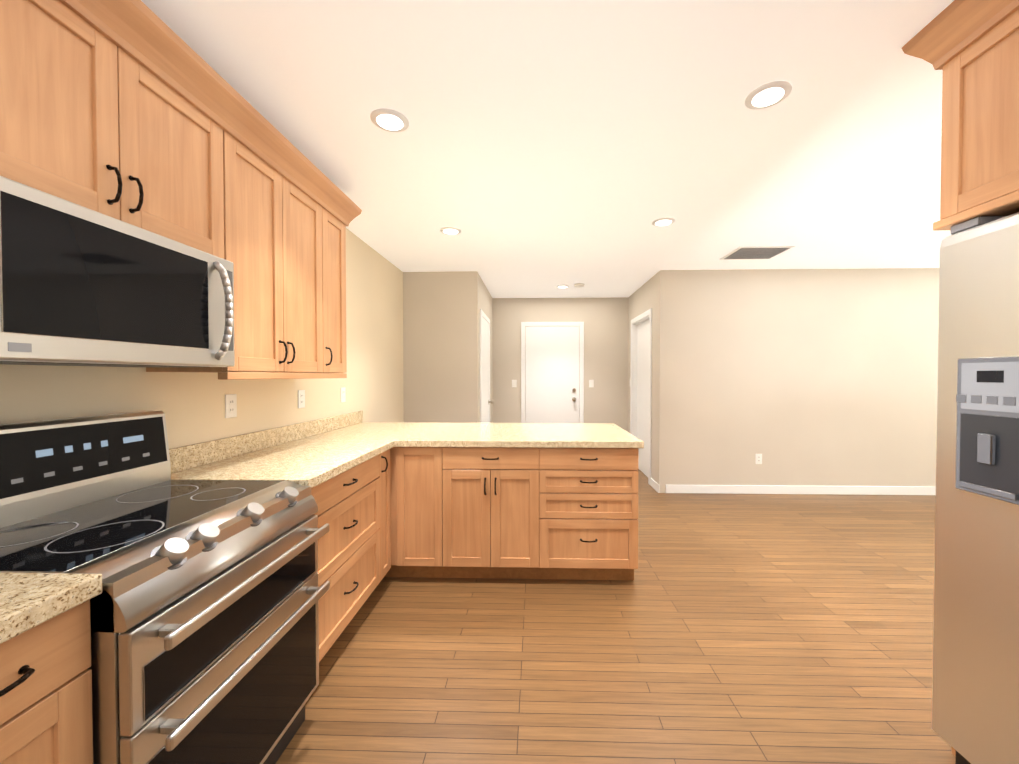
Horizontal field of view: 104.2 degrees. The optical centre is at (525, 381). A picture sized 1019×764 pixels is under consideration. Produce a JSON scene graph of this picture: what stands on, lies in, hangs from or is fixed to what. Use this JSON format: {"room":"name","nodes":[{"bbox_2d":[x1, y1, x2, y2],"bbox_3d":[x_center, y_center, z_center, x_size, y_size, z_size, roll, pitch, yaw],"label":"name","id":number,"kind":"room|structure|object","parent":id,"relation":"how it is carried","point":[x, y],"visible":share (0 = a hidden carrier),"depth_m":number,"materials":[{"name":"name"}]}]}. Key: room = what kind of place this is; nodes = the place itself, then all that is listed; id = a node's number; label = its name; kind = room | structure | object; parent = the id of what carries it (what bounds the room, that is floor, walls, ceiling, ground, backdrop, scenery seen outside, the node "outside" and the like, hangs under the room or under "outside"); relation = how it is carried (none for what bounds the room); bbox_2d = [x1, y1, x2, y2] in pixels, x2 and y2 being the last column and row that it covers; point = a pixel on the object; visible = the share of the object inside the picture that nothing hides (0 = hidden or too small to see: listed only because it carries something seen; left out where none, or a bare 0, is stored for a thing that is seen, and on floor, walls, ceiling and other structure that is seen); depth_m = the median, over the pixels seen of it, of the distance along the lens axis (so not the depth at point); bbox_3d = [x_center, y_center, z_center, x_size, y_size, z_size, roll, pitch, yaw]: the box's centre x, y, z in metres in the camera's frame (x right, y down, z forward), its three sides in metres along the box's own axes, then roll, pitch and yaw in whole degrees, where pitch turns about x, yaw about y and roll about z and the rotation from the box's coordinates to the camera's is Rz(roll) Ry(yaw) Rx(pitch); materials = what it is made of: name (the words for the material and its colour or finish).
{"room":"kitchen","nodes":[
{"label":"kitchen","id":0,"kind":"room"},
{"bbox_2d":[0,228,403,448],"bbox_3d":[-1.529,0.047,1.451,0.100,2.500,6.150,0,1,2],"label":"wall","id":1,"kind":"structure","parent":0,"point":[191,405],"depth_m":2.11,"materials":[{"name":"paint"}]},
{"bbox_2d":[0,0,231,261],"bbox_3d":[-1.324,-0.769,1.137,0.323,0.625,0.758,0,1,2],"label":"upper cabinet","id":2,"kind":"object","parent":1,"relation":"attached to","point":[139,114],"depth_m":1.11,"materials":[{"name":"brown wood"}]},
{"bbox_2d":[0,176,234,366],"bbox_3d":[-1.270,-0.250,1.165,0.428,0.401,0.697,0,1,2],"label":"microwave","id":3,"kind":"object","parent":2,"relation":"attached to","point":[81,285],"visible":1,"depth_m":1.05,"materials":[{"name":"silver metal"}]},
{"bbox_2d":[225,394,236,417],"bbox_3d":[-1.461,0.119,1.965,0.007,0.116,0.072,0,1,2],"label":"electrical outlet","id":4,"kind":"object","parent":1,"relation":"attached to","point":[230,405],"visible":1,"depth_m":1.96,"materials":[{"name":"white plastic"}]},
{"bbox_2d":[146,96,331,375],"bbox_3d":[-1.304,-0.569,1.868,0.323,1.048,0.817,0,1,2],"label":"upper cabinet","id":5,"kind":"object","parent":1,"relation":"attached to","point":[282,211],"depth_m":1.81,"materials":[{"name":"brown wood"}]},
{"bbox_2d":[298,390,304,407],"bbox_3d":[-1.445,0.109,2.555,0.007,0.116,0.072,0,1,2],"label":"electrical outlet","id":6,"kind":"object","parent":1,"relation":"attached to","point":[301,398],"visible":1,"depth_m":2.55,"materials":[{"name":"white plastic"}]},
{"bbox_2d":[332,192,347,375],"bbox_3d":[-1.292,-0.576,2.322,0.323,1.048,0.334,0,1,2],"label":"upper cabinet","id":7,"kind":"object","parent":1,"relation":"attached to","point":[339,205],"depth_m":2.40,"materials":[{"name":"brown wood"}]},
{"bbox_2d":[341,387,345,401],"bbox_3d":[-1.431,0.101,3.105,0.007,0.116,0.072,0,1,2],"label":"electrical outlet","id":8,"kind":"object","parent":1,"relation":"attached to","point":[343,395],"visible":1,"depth_m":3.10,"materials":[{"name":"white plastic"}]},
{"bbox_2d":[403,271,492,422],"bbox_3d":[-1.000,-0.015,5.337,0.950,2.500,1.650,0,1,2],"label":"wall","id":9,"kind":"structure","parent":0,"point":[441,347],"depth_m":4.51,"materials":[{"name":"paint"}]},
{"bbox_2d":[480,309,493,422],"bbox_3d":[-0.485,0.186,5.122,0.089,2.105,0.910,0,1,2],"label":"door","id":10,"kind":"structure","parent":9,"relation":"attached to","point":[485,401],"depth_m":5.00,"materials":[{"name":"beige wood"}]},
{"bbox_2d":[141,0,953,297],"bbox_3d":[2.268,-1.265,2.203,7.850,0.100,8.100,0,1,2],"label":"ceiling","id":11,"kind":"structure","parent":0,"point":[540,148],"depth_m":1.87,"materials":[{"name":"paint"}]},
{"bbox_2d":[370,108,408,132],"bbox_3d":[-0.628,-1.204,1.832,0.170,0.010,0.170,0,1,2],"label":"recessed light","id":12,"kind":"object","parent":11,"relation":"in","point":[391,120],"visible":1,"depth_m":1.82,"materials":[{"name":"white plastic"}]},
{"bbox_2d":[440,227,460,234],"bbox_3d":[-0.611,-1.226,3.222,0.170,0.010,0.170,0,1,2],"label":"recessed light","id":13,"kind":"object","parent":11,"relation":"in","point":[451,230],"visible":0.96,"depth_m":3.20,"materials":[{"name":"white plastic"}]},
{"bbox_2d":[556,285,568,287],"bbox_3d":[0.483,-1.258,5.233,0.170,0.010,0.170,0,1,2],"label":"recessed light","id":14,"kind":"object","parent":11,"relation":"in","point":[562,286],"visible":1,"depth_m":5.20,"materials":[{"name":"white"}]},
{"bbox_2d":[574,283,584,287],"bbox_3d":[0.691,-1.246,5.117,0.140,0.030,0.140,0,1,2],"label":"smoke detector","id":15,"kind":"object","parent":11,"relation":"attached to","point":[578,285],"visible":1,"depth_m":5.07,"materials":[{"name":"white plastic"}]},
{"bbox_2d":[652,217,674,225],"bbox_3d":[1.055,-1.223,3.037,0.170,0.010,0.170,0,1,2],"label":"recessed light","id":16,"kind":"object","parent":11,"relation":"in","point":[665,221],"visible":1,"depth_m":3.01,"materials":[{"name":"white plastic"}]},
{"bbox_2d":[720,246,794,259],"bbox_3d":[2.206,-1.234,3.806,0.500,0.012,0.400,0,1,2],"label":"ceiling vent","id":17,"kind":"object","parent":11,"relation":"in","point":[754,252],"visible":1,"depth_m":3.76,"materials":[{"name":"grey metal"}]},
{"bbox_2d":[745,80,791,109],"bbox_3d":[1.018,-1.201,1.667,0.170,0.010,0.170,0,1,2],"label":"recessed light","id":18,"kind":"object","parent":11,"relation":"in","point":[768,95],"visible":1,"depth_m":1.66,"materials":[{"name":"white plastic"}]},
{"bbox_2d":[493,297,627,431],"bbox_3d":[0.520,-0.027,6.072,2.050,2.500,0.100,0,1,2],"label":"wall","id":19,"kind":"structure","parent":0,"point":[605,320],"depth_m":6.01,"materials":[{"name":"paint"}]},
{"bbox_2d":[512,380,516,386],"bbox_3d":[-0.176,0.024,6.036,0.072,0.116,0.008,0,1,2],"label":"light switch","id":20,"kind":"object","parent":19,"relation":"attached to","point":[514,383],"visible":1,"depth_m":6.03,"materials":[{"name":"white plastic"}]},
{"bbox_2d":[521,322,583,422],"bbox_3d":[0.403,0.157,5.982,0.950,2.135,0.090,0,1,2],"label":"door","id":21,"kind":"structure","parent":19,"relation":"attached to","point":[554,382],"depth_m":6.01,"materials":[{"name":"beige wood"}]},
{"bbox_2d":[589,380,593,386],"bbox_3d":[0.994,0.024,6.005,0.072,0.116,0.008,0,1,2],"label":"light switch","id":22,"kind":"object","parent":19,"relation":"attached to","point":[591,383],"visible":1,"depth_m":6.00,"materials":[{"name":"white plastic"}]},
{"bbox_2d":[276,469,955,763],"bbox_3d":[2.268,1.335,2.245,7.850,0.100,8.100,0,1,2],"label":"floor","id":23,"kind":"structure","parent":0,"point":[759,629],"depth_m":1.88,"materials":[{"name":"brown wood"}]},
{"bbox_2d":[0,599,92,763],"bbox_3d":[-1.187,0.879,0.252,0.644,0.875,1.145,0,1,2],"label":"base cabinet","id":24,"kind":"object","parent":23,"relation":"on","point":[45,695],"visible":0.94,"depth_m":0.74,"materials":[{"name":"brown wood"}]},
{"bbox_2d":[0,572,101,643],"bbox_3d":[-1.193,0.369,0.244,0.633,0.142,1.145,0,1,2],"label":"countertop","id":25,"kind":"structure","parent":24,"relation":"on","point":[27,600],"depth_m":0.74,"materials":[{"name":"stone"}]},
{"bbox_2d":[0,410,329,763],"bbox_3d":[-1.105,0.709,1.182,0.713,1.185,0.715,0,1,2],"label":"range","id":26,"kind":"object","parent":23,"relation":"on","point":[204,618],"visible":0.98,"depth_m":1.10,"materials":[{"name":"silver metal"}]},
{"bbox_2d":[311,451,386,661],"bbox_3d":[-1.160,0.852,1.956,0.608,0.876,0.813,0,1,2],"label":"base cabinet","id":27,"kind":"object","parent":23,"relation":"on","point":[352,556],"depth_m":1.94,"materials":[{"name":"brown wood"}]},
{"bbox_2d":[169,419,395,487],"bbox_3d":[-1.146,0.341,2.001,0.633,0.142,0.920,0,1,2],"label":"countertop","id":28,"kind":"structure","parent":27,"relation":"on","point":[313,453],"depth_m":1.96,"materials":[{"name":"stone"}]},
{"bbox_2d":[387,447,394,576],"bbox_3d":[-1.147,0.844,2.417,0.608,0.876,0.212,0,1,2],"label":"base cabinet","id":29,"kind":"object","parent":23,"relation":"on","point":[391,452],"depth_m":2.51,"materials":[{"name":"brown wood"}]},
{"bbox_2d":[407,447,454,577],"bbox_3d":[-0.632,0.838,2.794,0.350,0.876,0.610,0,1,2],"label":"base cabinet","id":30,"kind":"object","parent":23,"relation":"on","point":[430,470],"depth_m":2.50,"materials":[{"name":"brown wood"}]},
{"bbox_2d":[455,447,542,578],"bbox_3d":[-0.238,0.838,2.784,0.659,0.876,0.610,0,1,2],"label":"base cabinet","id":31,"kind":"object","parent":23,"relation":"on","point":[500,512],"depth_m":2.48,"materials":[{"name":"brown wood"}]},
{"bbox_2d":[322,411,643,447],"bbox_3d":[-0.351,0.326,2.917,2.173,0.142,0.955,0,1,2],"label":"countertop","id":32,"kind":"structure","parent":31,"relation":"on","point":[408,434],"depth_m":2.66,"materials":[{"name":"stone"}]},
{"bbox_2d":[543,448,638,579],"bbox_3d":[0.370,0.839,2.767,0.674,0.876,0.610,0,1,2],"label":"base cabinet","id":33,"kind":"object","parent":23,"relation":"on","point":[590,495],"depth_m":2.47,"materials":[{"name":"brown wood"}]},
{"bbox_2d":[932,212,1018,763],"bbox_3d":[1.778,0.396,0.887,0.927,1.820,0.910,0,1,2],"label":"fridge","id":34,"kind":"object","parent":23,"relation":"on","point":[975,706],"visible":1,"depth_m":1.22,"materials":[{"name":"silver metal"}]},
{"bbox_2d":[628,270,670,492],"bbox_3d":[1.584,-0.014,5.268,0.120,2.500,1.650,0,1,2],"label":"wall","id":35,"kind":"structure","parent":0,"point":[661,360],"depth_m":4.46,"materials":[{"name":"paint"}]},
{"bbox_2d":[630,308,651,484],"bbox_3d":[1.565,0.174,5.256,0.118,2.125,1.010,0,1,2],"label":"door","id":36,"kind":"structure","parent":35,"relation":"attached to","point":[641,377],"depth_m":5.39,"materials":[{"name":"white wood"}]},
{"bbox_2d":[650,478,658,492],"bbox_3d":[1.499,1.199,4.608,0.012,0.095,0.313,0,1,2],"label":"baseboard","id":37,"kind":"structure","parent":35,"relation":"attached to","point":[654,484],"depth_m":4.60,"materials":[{"name":"white wood"}]},
{"bbox_2d":[670,268,939,486],"bbox_3d":[3.888,-0.001,4.431,4.530,2.500,0.100,0,1,2],"label":"wall","id":38,"kind":"structure","parent":0,"point":[811,377],"depth_m":4.40,"materials":[{"name":"paint"}]},
{"bbox_2d":[755,454,761,463],"bbox_3d":[2.602,0.860,4.425,0.072,0.116,0.007,0,1,2],"label":"electrical outlet","id":39,"kind":"object","parent":38,"relation":"attached to","point":[758,458],"visible":1,"depth_m":4.42,"materials":[{"name":"white plastic"}]},
{"bbox_2d":[666,485,935,494],"bbox_3d":[3.811,1.203,4.396,4.480,0.095,0.012,0,1,2],"label":"baseboard","id":40,"kind":"structure","parent":38,"relation":"attached to","point":[834,490],"depth_m":4.41,"materials":[{"name":"white wood"}]},
{"bbox_3d":[2.282,0.071,-0.067,0.100,2.500,3.120,0,1,2],"label":"wall","id":41,"kind":"structure","parent":0,"visible":0},
{"bbox_2d":[902,0,1018,230],"bbox_3d":[1.796,-0.855,0.905,0.920,0.676,1.026,0,1,2],"label":"upper cabinet","id":42,"kind":"object","parent":41,"relation":"attached to","point":[970,48],"visible":0.96,"depth_m":1.24,"materials":[{"name":"brown wood"}]}
]}

